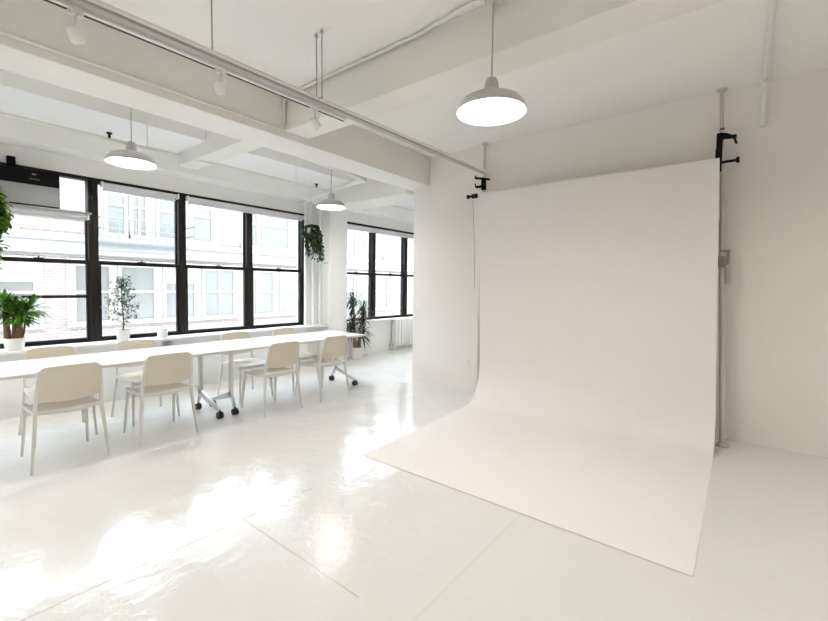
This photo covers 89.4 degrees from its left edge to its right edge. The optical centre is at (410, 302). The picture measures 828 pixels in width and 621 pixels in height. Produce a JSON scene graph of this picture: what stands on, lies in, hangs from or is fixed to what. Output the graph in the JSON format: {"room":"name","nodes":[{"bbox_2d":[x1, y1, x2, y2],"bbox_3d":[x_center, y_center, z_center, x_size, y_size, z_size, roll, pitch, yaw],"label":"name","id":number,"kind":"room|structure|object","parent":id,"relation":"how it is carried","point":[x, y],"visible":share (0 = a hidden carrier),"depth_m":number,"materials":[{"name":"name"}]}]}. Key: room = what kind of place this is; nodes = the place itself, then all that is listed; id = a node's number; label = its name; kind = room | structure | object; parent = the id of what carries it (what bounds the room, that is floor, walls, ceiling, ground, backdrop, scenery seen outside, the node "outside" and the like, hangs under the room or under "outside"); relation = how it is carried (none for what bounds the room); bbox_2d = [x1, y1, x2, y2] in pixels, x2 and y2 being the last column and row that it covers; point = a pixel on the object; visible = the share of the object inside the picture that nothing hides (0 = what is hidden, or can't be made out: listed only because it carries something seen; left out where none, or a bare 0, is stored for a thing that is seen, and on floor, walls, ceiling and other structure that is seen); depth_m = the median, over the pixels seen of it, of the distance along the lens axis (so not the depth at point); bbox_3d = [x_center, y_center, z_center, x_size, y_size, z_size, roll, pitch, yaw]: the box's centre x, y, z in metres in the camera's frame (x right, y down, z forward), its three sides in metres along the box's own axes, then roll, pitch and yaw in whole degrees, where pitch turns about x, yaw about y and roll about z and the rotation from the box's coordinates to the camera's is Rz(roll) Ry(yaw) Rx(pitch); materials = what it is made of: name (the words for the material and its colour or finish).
{"room":"photo studio","nodes":[
{"label":"photo studio","id":0,"kind":"room"},
{"bbox_2d":[0,142,413,360],"bbox_3d":[-2.836,-0.530,6.609,0.290,3.350,12.800,3,3,39],"label":"wall","id":1,"kind":"structure","parent":0,"point":[381,331],"depth_m":6.31,"materials":[{"name":"paint"}]},
{"bbox_2d":[6,155,15,165],"bbox_3d":[-4.272,-1.522,4.474,0.060,0.090,0.070,3,3,39],"label":"wall sensor","id":2,"kind":"object","parent":1,"relation":"attached to","point":[10,160],"visible":1,"depth_m":4.46,"materials":[{"name":"black plastic"}]},
{"bbox_2d":[0,162,94,348],"bbox_3d":[-4.215,-0.496,4.732,0.140,2.020,1.025,3,3,39],"label":"window","id":3,"kind":"structure","parent":1,"relation":"in","point":[88,224],"depth_m":5.05,"materials":[{"name":"brown metal"}]},
{"bbox_2d":[6,206,88,221],"bbox_3d":[-4.137,-1.001,4.657,0.080,0.087,0.906,3,3,39],"label":"roller blind","id":4,"kind":"object","parent":3,"relation":"attached to","point":[15,210],"visible":0.99,"depth_m":4.71,"materials":[{"name":"white fabric"}]},
{"bbox_2d":[6,203,91,214],"bbox_3d":[-4.137,-1.045,4.610,0.135,0.024,1.000,3,3,39],"label":"wall shelf","id":5,"kind":"object","parent":3,"relation":"attached to","point":[12,204],"visible":0.91,"depth_m":4.67,"materials":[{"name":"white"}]},
{"bbox_2d":[0,165,59,208],"bbox_3d":[-4.250,-1.249,4.561,0.275,0.385,0.620,3,3,39],"label":"air conditioner","id":6,"kind":"object","parent":5,"relation":"on","point":[22,186],"visible":0.93,"depth_m":4.52,"materials":[{"name":"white plastic"}]},
{"bbox_2d":[92,178,182,340],"bbox_3d":[-3.573,-0.520,5.534,0.140,2.020,1.030,3,3,39],"label":"window","id":7,"kind":"structure","parent":1,"relation":"in","point":[178,265],"depth_m":5.50,"materials":[{"name":"brown metal"}]},
{"bbox_2d":[100,181,178,201],"bbox_3d":[-3.490,-1.438,5.442,0.080,0.102,0.891,3,3,39],"label":"roller blind","id":8,"kind":"object","parent":7,"relation":"attached to","point":[109,187],"visible":1,"depth_m":5.40,"materials":[{"name":"white fabric"}]},
{"bbox_2d":[0,324,327,354],"bbox_3d":[-4.118,0.509,4.605,0.280,0.035,8.020,3,3,39],"label":"window sill","id":9,"kind":"structure","parent":1,"relation":"attached to","point":[210,334],"depth_m":5.57,"materials":[{"name":"white paint"}]},
{"bbox_2d":[0,288,55,350],"bbox_3d":[-4.174,0.170,4.440,0.530,0.654,0.610,3,3,39],"label":"potted plant","id":10,"kind":"object","parent":9,"relation":"on","point":[14,311],"visible":1,"depth_m":4.39,"materials":[{"name":"green plant"}]},
{"bbox_2d":[99,275,144,340],"bbox_3d":[-3.592,0.063,5.232,0.434,0.818,0.449,3,3,39],"label":"potted tree","id":11,"kind":"object","parent":9,"relation":"on","point":[123,334],"visible":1,"depth_m":5.19,"materials":[{"name":"green plant"}]},
{"bbox_2d":[157,328,167,337],"bbox_3d":[-3.300,0.402,5.574,0.124,0.120,0.124,3,3,39],"label":"candle jar","id":12,"kind":"object","parent":9,"relation":"on","point":[161,332],"visible":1,"depth_m":5.53,"materials":[{"name":"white glass"}]},
{"bbox_2d":[310,202,314,324],"bbox_3d":[-1.757,-0.692,7.477,0.052,2.190,0.102,3,3,39],"label":"riser pipe","id":13,"kind":"object","parent":9,"relation":"on","point":[311,203],"visible":0.64,"depth_m":7.49,"materials":[{"name":"white metal"}]},
{"bbox_2d":[319,209,321,324],"bbox_3d":[-1.640,-0.696,7.607,0.052,2.190,0.052,3,3,39],"label":"riser pipe","id":14,"kind":"object","parent":9,"relation":"on","point":[320,210],"visible":0.62,"depth_m":7.60,"materials":[{"name":"white metal"}]},
{"bbox_2d":[303,179,357,325],"bbox_3d":[-1.312,-0.705,6.776,0.094,2.283,1.679,-1,3,-42],"label":"pipe","id":15,"kind":"object","parent":9,"relation":"on","point":[354,182],"visible":0.91,"depth_m":7.34,"materials":[{"name":"white metal"}]},
{"bbox_2d":[301,219,327,263],"bbox_3d":[-1.643,-1.222,7.149,0.349,1.103,0.426,3,3,39],"label":"hanging plant","id":16,"kind":"object","parent":15,"relation":"hanging from","point":[312,233],"visible":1,"depth_m":7.08,"materials":[{"name":"green plant"}]},
{"bbox_2d":[302,158,366,183],"bbox_3d":[-1.040,-1.782,5.569,0.183,0.125,1.291,2,3,36],"label":"pipe","id":17,"kind":"object","parent":15,"relation":"attached to","point":[360,179],"visible":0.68,"depth_m":5.75,"materials":[{"name":"white metal"}]},
{"bbox_2d":[182,193,249,333],"bbox_3d":[-2.931,-0.545,6.336,0.140,2.020,1.025,3,3,39],"label":"window","id":18,"kind":"structure","parent":1,"relation":"in","point":[246,216],"depth_m":6.41,"materials":[{"name":"brown metal"}]},
{"bbox_2d":[186,196,303,220],"bbox_3d":[-2.514,-1.475,6.662,0.080,0.102,2.006,3,3,39],"label":"roller blind","id":19,"kind":"object","parent":18,"relation":"attached to","point":[191,200],"visible":0.86,"depth_m":6.51,"materials":[{"name":"white fabric"}]},
{"bbox_2d":[250,205,303,328],"bbox_3d":[-2.280,-0.570,7.149,0.140,2.020,1.060,3,3,39],"label":"window","id":20,"kind":"structure","parent":1,"relation":"in","point":[300,270],"depth_m":7.29,"materials":[{"name":"brown metal"}]},
{"bbox_2d":[347,221,373,320],"bbox_3d":[-1.148,-0.614,8.564,0.140,2.020,1.055,3,3,39],"label":"window","id":21,"kind":"structure","parent":1,"relation":"in","point":[370,273],"depth_m":8.92,"materials":[{"name":"brown metal"}]},
{"bbox_2d":[347,316,412,323],"bbox_3d":[-0.389,0.360,9.393,0.120,0.035,3.240,3,3,39],"label":"window sill","id":22,"kind":"structure","parent":1,"relation":"attached to","point":[385,319],"depth_m":9.11,"materials":[{"name":"white paint"}]},
{"bbox_2d":[373,226,405,318],"bbox_3d":[-0.481,-0.640,9.397,0.140,2.020,1.080,3,3,39],"label":"window","id":23,"kind":"structure","parent":1,"relation":"in","point":[403,240],"depth_m":9.74,"materials":[{"name":"brown metal"}]},
{"bbox_2d":[347,224,413,238],"bbox_3d":[-0.415,-1.546,9.285,0.080,0.102,3.066,3,3,39],"label":"roller blind","id":24,"kind":"object","parent":23,"relation":"attached to","point":[349,226],"visible":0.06,"depth_m":8.96,"materials":[{"name":"white fabric"}]},
{"bbox_2d":[405,232,413,316],"bbox_3d":[0.190,-0.666,10.236,0.140,2.020,1.070,3,3,39],"label":"window","id":25,"kind":"structure","parent":1,"relation":"in","point":[406,314],"depth_m":9.82,"materials":[{"name":"brown metal"}]},
{"bbox_2d":[0,346,827,620],"bbox_3d":[0.816,1.409,3.746,9.700,0.200,13.200,3,3,39],"label":"floor","id":26,"kind":"structure","parent":0,"point":[284,515],"depth_m":2.48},
{"bbox_2d":[18,346,97,447],"bbox_3d":[-3.335,0.844,3.963,0.570,0.808,0.508,3,3,39],"label":"dining chair","id":27,"kind":"object","parent":26,"relation":"on","point":[53,351],"visible":0.31,"depth_m":4.01,"materials":[{"name":"beige plastic"}]},
{"bbox_2d":[20,362,110,475],"bbox_3d":[-2.855,0.871,3.446,0.570,0.808,0.508,3,3,39],"label":"dining chair","id":28,"kind":"object","parent":26,"relation":"on","point":[63,388],"visible":1,"depth_m":3.30,"materials":[{"name":"beige plastic"}]},
{"bbox_2d":[0,341,161,419],"bbox_3d":[-4.034,0.866,4.760,0.204,0.682,2.150,3,3,39],"label":"radiator cover","id":29,"kind":"object","parent":26,"relation":"on","point":[10,390],"visible":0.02,"depth_m":4.52,"materials":[{"name":"white paint"}]},
{"bbox_2d":[0,343,230,418],"bbox_3d":[-2.849,0.885,3.946,0.774,0.740,2.016,3,3,39],"label":"folding table","id":30,"kind":"object","parent":26,"relation":"on","point":[9,370],"visible":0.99,"depth_m":3.96,"materials":[{"name":"white laminate"}]},
{"bbox_2d":[110,339,179,426],"bbox_3d":[-2.874,0.826,4.540,0.570,0.808,0.508,2,3,37],"label":"dining chair","id":31,"kind":"object","parent":26,"relation":"on","point":[134,379],"visible":0.42,"depth_m":4.54,"materials":[{"name":"beige plastic"}]},
{"bbox_2d":[123,352,198,446],"bbox_3d":[-2.402,0.854,4.012,0.570,0.808,0.508,3,3,40],"label":"dining chair","id":32,"kind":"object","parent":26,"relation":"on","point":[162,374],"visible":1,"depth_m":3.86,"materials":[{"name":"beige plastic"}]},
{"bbox_2d":[168,328,306,386],"bbox_3d":[-2.581,0.810,6.575,0.204,0.682,2.200,3,3,39],"label":"radiator cover","id":33,"kind":"object","parent":26,"relation":"on","point":[211,363],"visible":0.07,"depth_m":6.12,"materials":[{"name":"white metal"}]},
{"bbox_2d":[217,332,273,403],"bbox_3d":[-2.128,0.801,5.392,0.570,0.808,0.508,3,3,39],"label":"dining chair","id":34,"kind":"object","parent":26,"relation":"on","point":[251,362],"visible":0.57,"depth_m":5.40,"materials":[{"name":"beige plastic"}]},
{"bbox_2d":[240,341,302,417],"bbox_3d":[-1.607,0.829,4.854,0.570,0.808,0.508,3,3,39],"label":"dining chair","id":35,"kind":"object","parent":26,"relation":"on","point":[279,356],"visible":1,"depth_m":4.71,"materials":[{"name":"beige plastic"}]},
{"bbox_2d":[199,330,364,414],"bbox_3d":[-1.586,0.836,5.524,0.774,0.740,2.016,3,3,39],"label":"folding table","id":36,"kind":"object","parent":26,"relation":"on","point":[237,345],"visible":0.81,"depth_m":5.17,"materials":[{"name":"white laminate"}]},
{"bbox_2d":[269,328,318,391],"bbox_3d":[-1.654,0.782,5.985,0.570,0.808,0.508,3,3,39],"label":"dining chair","id":37,"kind":"object","parent":26,"relation":"on","point":[281,331],"visible":0.35,"depth_m":6.01,"materials":[{"name":"beige plastic"}]},
{"bbox_2d":[295,335,349,402],"bbox_3d":[-1.144,0.810,5.464,0.570,0.808,0.508,3,3,37],"label":"dining chair","id":38,"kind":"object","parent":26,"relation":"on","point":[332,347],"visible":1,"depth_m":5.32,"materials":[{"name":"beige plastic"}]},
{"bbox_2d":[319,209,346,359],"bbox_3d":[-1.455,-0.344,7.867,0.310,2.910,0.420,3,3,39],"label":"pier","id":39,"kind":"object","parent":26,"relation":"on","point":[334,222],"visible":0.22,"depth_m":7.71,"materials":[{"name":"paint"}]},
{"bbox_2d":[347,289,372,359],"bbox_3d":[-1.056,0.401,8.207,0.630,1.402,0.800,3,3,39],"label":"floor plant","id":40,"kind":"object","parent":26,"relation":"on","point":[356,349],"visible":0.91,"depth_m":8.18,"materials":[{"name":"green plant"}]},
{"bbox_2d":[390,318,412,350],"bbox_3d":[-0.071,0.703,9.738,0.140,0.700,1.188,3,3,39],"label":"radiator","id":41,"kind":"object","parent":26,"relation":"on","point":[402,329],"visible":0.6,"depth_m":9.49,"materials":[{"name":"white metal"}]},
{"bbox_2d":[476,142,488,386],"bbox_3d":[0.935,-0.439,5.525,0.100,3.350,0.285,2,2,19],"label":"pole","id":42,"kind":"object","parent":26,"relation":"on","point":[483,143],"visible":0.49,"depth_m":5.50,"materials":[{"name":"silver metal"}]},
{"bbox_2d":[475,176,489,189],"bbox_3d":[0.951,-1.591,5.533,0.219,0.202,0.058,3,3,39],"label":"hook","id":43,"kind":"object","parent":42,"relation":"attached to","point":[482,186],"visible":1,"depth_m":5.51,"materials":[{"name":"black plastic"}]},
{"bbox_2d":[364,158,719,576],"bbox_3d":[1.174,-0.017,3.749,2.535,2.652,2.320,3,3,39],"label":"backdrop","id":44,"kind":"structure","parent":26,"relation":"on","point":[591,412],"depth_m":4.13,"materials":[{"name":"white paper"}]},
{"bbox_2d":[466,193,477,288],"bbox_3d":[0.797,-0.801,5.474,0.140,1.230,0.060,3,3,39],"label":"pull chain","id":45,"kind":"object","parent":44,"relation":"attached to","point":[472,196],"visible":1,"depth_m":5.43,"materials":[{"name":"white plastic"}]},
{"bbox_2d":[716,87,730,447],"bbox_3d":[2.928,-0.349,3.923,0.102,3.350,0.330,1,2,8],"label":"pole","id":46,"kind":"object","parent":26,"relation":"on","point":[722,262],"visible":1,"depth_m":3.90,"materials":[{"name":"silver metal"}]},
{"bbox_2d":[715,132,739,171],"bbox_3d":[2.971,-1.416,3.919,0.186,0.360,0.072,3,3,39],"label":"clamp","id":47,"kind":"object","parent":46,"relation":"attached to","point":[720,136],"visible":0.81,"depth_m":3.92,"materials":[{"name":"black plastic"}]},
{"bbox_2d":[0,0,827,209],"bbox_3d":[0.859,-2.013,3.607,9.700,0.350,13.200,3,3,39],"label":"ceiling","id":48,"kind":"structure","parent":0,"point":[700,52],"depth_m":3.55,"materials":[{"name":"paint"}]},
{"bbox_2d":[0,184,13,269],"bbox_3d":[-3.708,-1.142,3.563,0.501,1.941,0.498,0,2,-16],"label":"hanging plant","id":49,"kind":"object","parent":48,"relation":"hanging from","point":[5,217],"visible":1,"depth_m":3.67,"materials":[{"name":"green plant"}]},
{"bbox_2d":[104,107,156,169],"bbox_3d":[-2.820,-1.758,4.226,0.447,0.702,0.447,3,3,39],"label":"pendant lamp","id":50,"kind":"object","parent":48,"relation":"hanging from","point":[130,158],"visible":0.91,"depth_m":4.20,"materials":[{"name":"grey metal"}]},
{"bbox_2d":[107,157,154,166],"bbox_3d":[-2.824,-1.431,4.240,0.408,0.016,0.408,3,3,39],"label":"diffuser","id":51,"kind":"object","parent":50,"relation":"attached to","point":[117,161],"depth_m":4.23,"materials":[{"name":"white plastic"}]},
{"bbox_2d":[0,112,326,191],"bbox_3d":[-3.493,-1.843,3.539,0.050,0.492,7.150,3,3,39],"label":"pipe","id":52,"kind":"object","parent":48,"relation":"hanging from","point":[1,113],"visible":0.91,"depth_m":4.42,"materials":[{"name":"white metal"}]},
{"bbox_2d":[0,111,413,223],"bbox_3d":[-2.585,-1.873,6.366,0.310,0.240,12.800,3,3,39],"label":"beam","id":53,"kind":"structure","parent":48,"relation":"attached to","point":[13,131],"depth_m":5.41,"materials":[{"name":"paint"}]},
{"bbox_2d":[0,0,429,189],"bbox_3d":[-2.393,-1.851,3.177,0.430,0.420,8.060,3,3,39],"label":"beam","id":54,"kind":"structure","parent":48,"relation":"attached to","point":[353,149],"depth_m":3.45,"materials":[{"name":"paint"}]},
{"bbox_2d":[177,130,261,169],"bbox_3d":[-2.307,-1.957,5.059,1.790,0.360,0.250,3,3,39],"label":"beam","id":55,"kind":"structure","parent":48,"relation":"attached to","point":[216,148],"depth_m":4.99,"materials":[{"name":"paint"}]},
{"bbox_2d":[0,0,482,129],"bbox_3d":[-2.077,-1.801,1.384,2.300,0.361,5.453,3,3,39],"label":"conduit","id":56,"kind":"object","parent":48,"relation":"attached to","point":[473,2],"visible":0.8,"depth_m":3.21,"materials":[{"name":"white metal"}]},
{"bbox_2d":[65,0,487,174],"bbox_3d":[-1.426,-1.736,2.237,0.116,0.522,7.600,3,4,39],"label":"rail","id":57,"kind":"object","parent":48,"relation":"hanging from","point":[99,7],"visible":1,"depth_m":2.69,"materials":[{"name":"grey metal"}]},
{"bbox_2d":[44,0,345,120],"bbox_3d":[-2.207,-1.441,1.414,0.038,0.038,5.320,3,4,39],"label":"track","id":58,"kind":"object","parent":57,"relation":"attached to","point":[63,4],"visible":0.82,"depth_m":2.47,"materials":[{"name":"white metal"}]},
{"bbox_2d":[66,7,86,44],"bbox_3d":[-1.671,-1.374,2.092,0.076,0.163,0.088,0,2,-9],"label":"track spotlight","id":59,"kind":"object","parent":58,"relation":"attached to","point":[76,34],"visible":1,"depth_m":2.08,"materials":[{"name":"white metal"}]},
{"bbox_2d":[214,68,227,96],"bbox_3d":[-1.208,-1.400,2.667,0.076,0.162,0.081,0,2,-8],"label":"track spotlight","id":60,"kind":"object","parent":58,"relation":"attached to","point":[220,87],"visible":1,"depth_m":2.65,"materials":[{"name":"white metal"}]},
{"bbox_2d":[309,107,320,129],"bbox_3d":[-0.740,-1.425,3.244,0.088,0.163,0.079,0,2,-7],"label":"track spotlight","id":61,"kind":"object","parent":58,"relation":"attached to","point":[314,122],"visible":1,"depth_m":3.22,"materials":[{"name":"white metal"}]},
{"bbox_2d":[316,169,345,209],"bbox_3d":[-1.198,-1.809,6.335,0.447,0.732,0.447,3,3,39],"label":"pendant lamp","id":62,"kind":"object","parent":48,"relation":"hanging from","point":[330,203],"visible":0.91,"depth_m":6.30,"materials":[{"name":"grey metal"}]},
{"bbox_2d":[319,205,342,207],"bbox_3d":[-1.202,-1.467,6.348,0.408,0.016,0.408,3,3,39],"label":"diffuser","id":63,"kind":"object","parent":62,"relation":"attached to","point":[320,206],"depth_m":6.35,"materials":[{"name":"white plastic"}]},
{"bbox_2d":[333,178,413,210],"bbox_3d":[-0.577,-1.964,7.223,1.790,0.480,0.590,3,3,39],"label":"beam","id":64,"kind":"structure","parent":48,"relation":"attached to","point":[373,193],"depth_m":7.01,"materials":[{"name":"paint"}]},
{"bbox_2d":[456,0,526,125],"bbox_3d":[0.527,-1.616,2.693,0.447,0.777,0.447,3,3,39],"label":"pendant lamp","id":65,"kind":"object","parent":48,"relation":"hanging from","point":[492,105],"visible":1,"depth_m":2.68,"materials":[{"name":"grey metal"}]},
{"bbox_2d":[459,98,523,120],"bbox_3d":[0.522,-1.252,2.708,0.408,0.016,0.408,3,3,39],"label":"diffuser","id":66,"kind":"object","parent":65,"relation":"attached to","point":[470,109],"depth_m":2.70,"materials":[{"name":"white"}]},
{"bbox_2d":[285,0,724,138],"bbox_3d":[1.438,-1.801,2.259,6.700,0.350,0.290,3,3,39],"label":"beam","id":67,"kind":"structure","parent":48,"relation":"attached to","point":[455,54],"depth_m":2.91,"materials":[{"name":"paint"}]},
{"bbox_2d":[760,0,776,126],"bbox_3d":[0.748,-1.713,0.719,0.054,0.402,7.939,3,3,39],"label":"ceiling pipe","id":68,"kind":"object","parent":48,"relation":"attached to","point":[772,3],"visible":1,"depth_m":3.34,"materials":[{"name":"white metal"}]},
{"bbox_2d":[412,68,827,457],"bbox_3d":[2.852,-0.367,4.343,6.990,3.350,0.240,3,3,39],"label":"wall","id":69,"kind":"structure","parent":0,"point":[776,196],"depth_m":3.97,"materials":[{"name":"paint"}]},
{"label":"outside","id":70,"kind":"structure","parent":0,"visible":0},
{"bbox_3d":[-4.230,9.964,13.302,9.500,0.200,75.000,3,3,39],"label":"street","id":71,"kind":"object","parent":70,"visible":0},
{"bbox_2d":[0,177,413,343],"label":"window","id":72,"kind":"structure","parent":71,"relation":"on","point":[131,228],"depth_m":14.58,"materials":[{"name":"glass"}]},
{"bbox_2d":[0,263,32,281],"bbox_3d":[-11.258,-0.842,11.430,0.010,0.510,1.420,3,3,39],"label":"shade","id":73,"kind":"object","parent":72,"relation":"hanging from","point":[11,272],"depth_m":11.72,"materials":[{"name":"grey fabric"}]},
{"bbox_2d":[108,191,123,196],"bbox_3d":[-9.497,-3.706,13.474,0.010,0.510,0.450,3,3,39],"label":"shade","id":74,"kind":"object","parent":72,"relation":"hanging from","point":[110,194],"depth_m":13.46,"materials":[{"name":"grey fabric"}]},
{"bbox_2d":[166,269,193,283],"bbox_3d":[-8.313,-0.955,15.111,0.010,0.510,0.950,3,3,39],"label":"shade","id":75,"kind":"object","parent":72,"relation":"hanging from","point":[170,273],"depth_m":14.94,"materials":[{"name":"grey"}]},
{"bbox_2d":[192,204,210,209],"bbox_3d":[-7.795,-3.771,15.601,0.010,0.510,0.700,3,3,39],"label":"shade","id":76,"kind":"object","parent":72,"relation":"hanging from","point":[195,207],"depth_m":15.57,"materials":[{"name":"grey fabric"}]},
{"bbox_2d":[282,273,296,284],"bbox_3d":[-5.346,-1.070,18.818,0.010,0.510,1.050,3,3,39],"label":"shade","id":77,"kind":"object","parent":72,"relation":"hanging from","point":[287,278],"depth_m":18.72,"materials":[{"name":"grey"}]},
{"bbox_2d":[358,276,367,285],"bbox_3d":[-2.489,-1.180,22.389,0.010,0.510,0.900,3,3,39],"label":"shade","id":78,"kind":"object","parent":72,"relation":"hanging from","point":[362,280],"depth_m":22.34,"materials":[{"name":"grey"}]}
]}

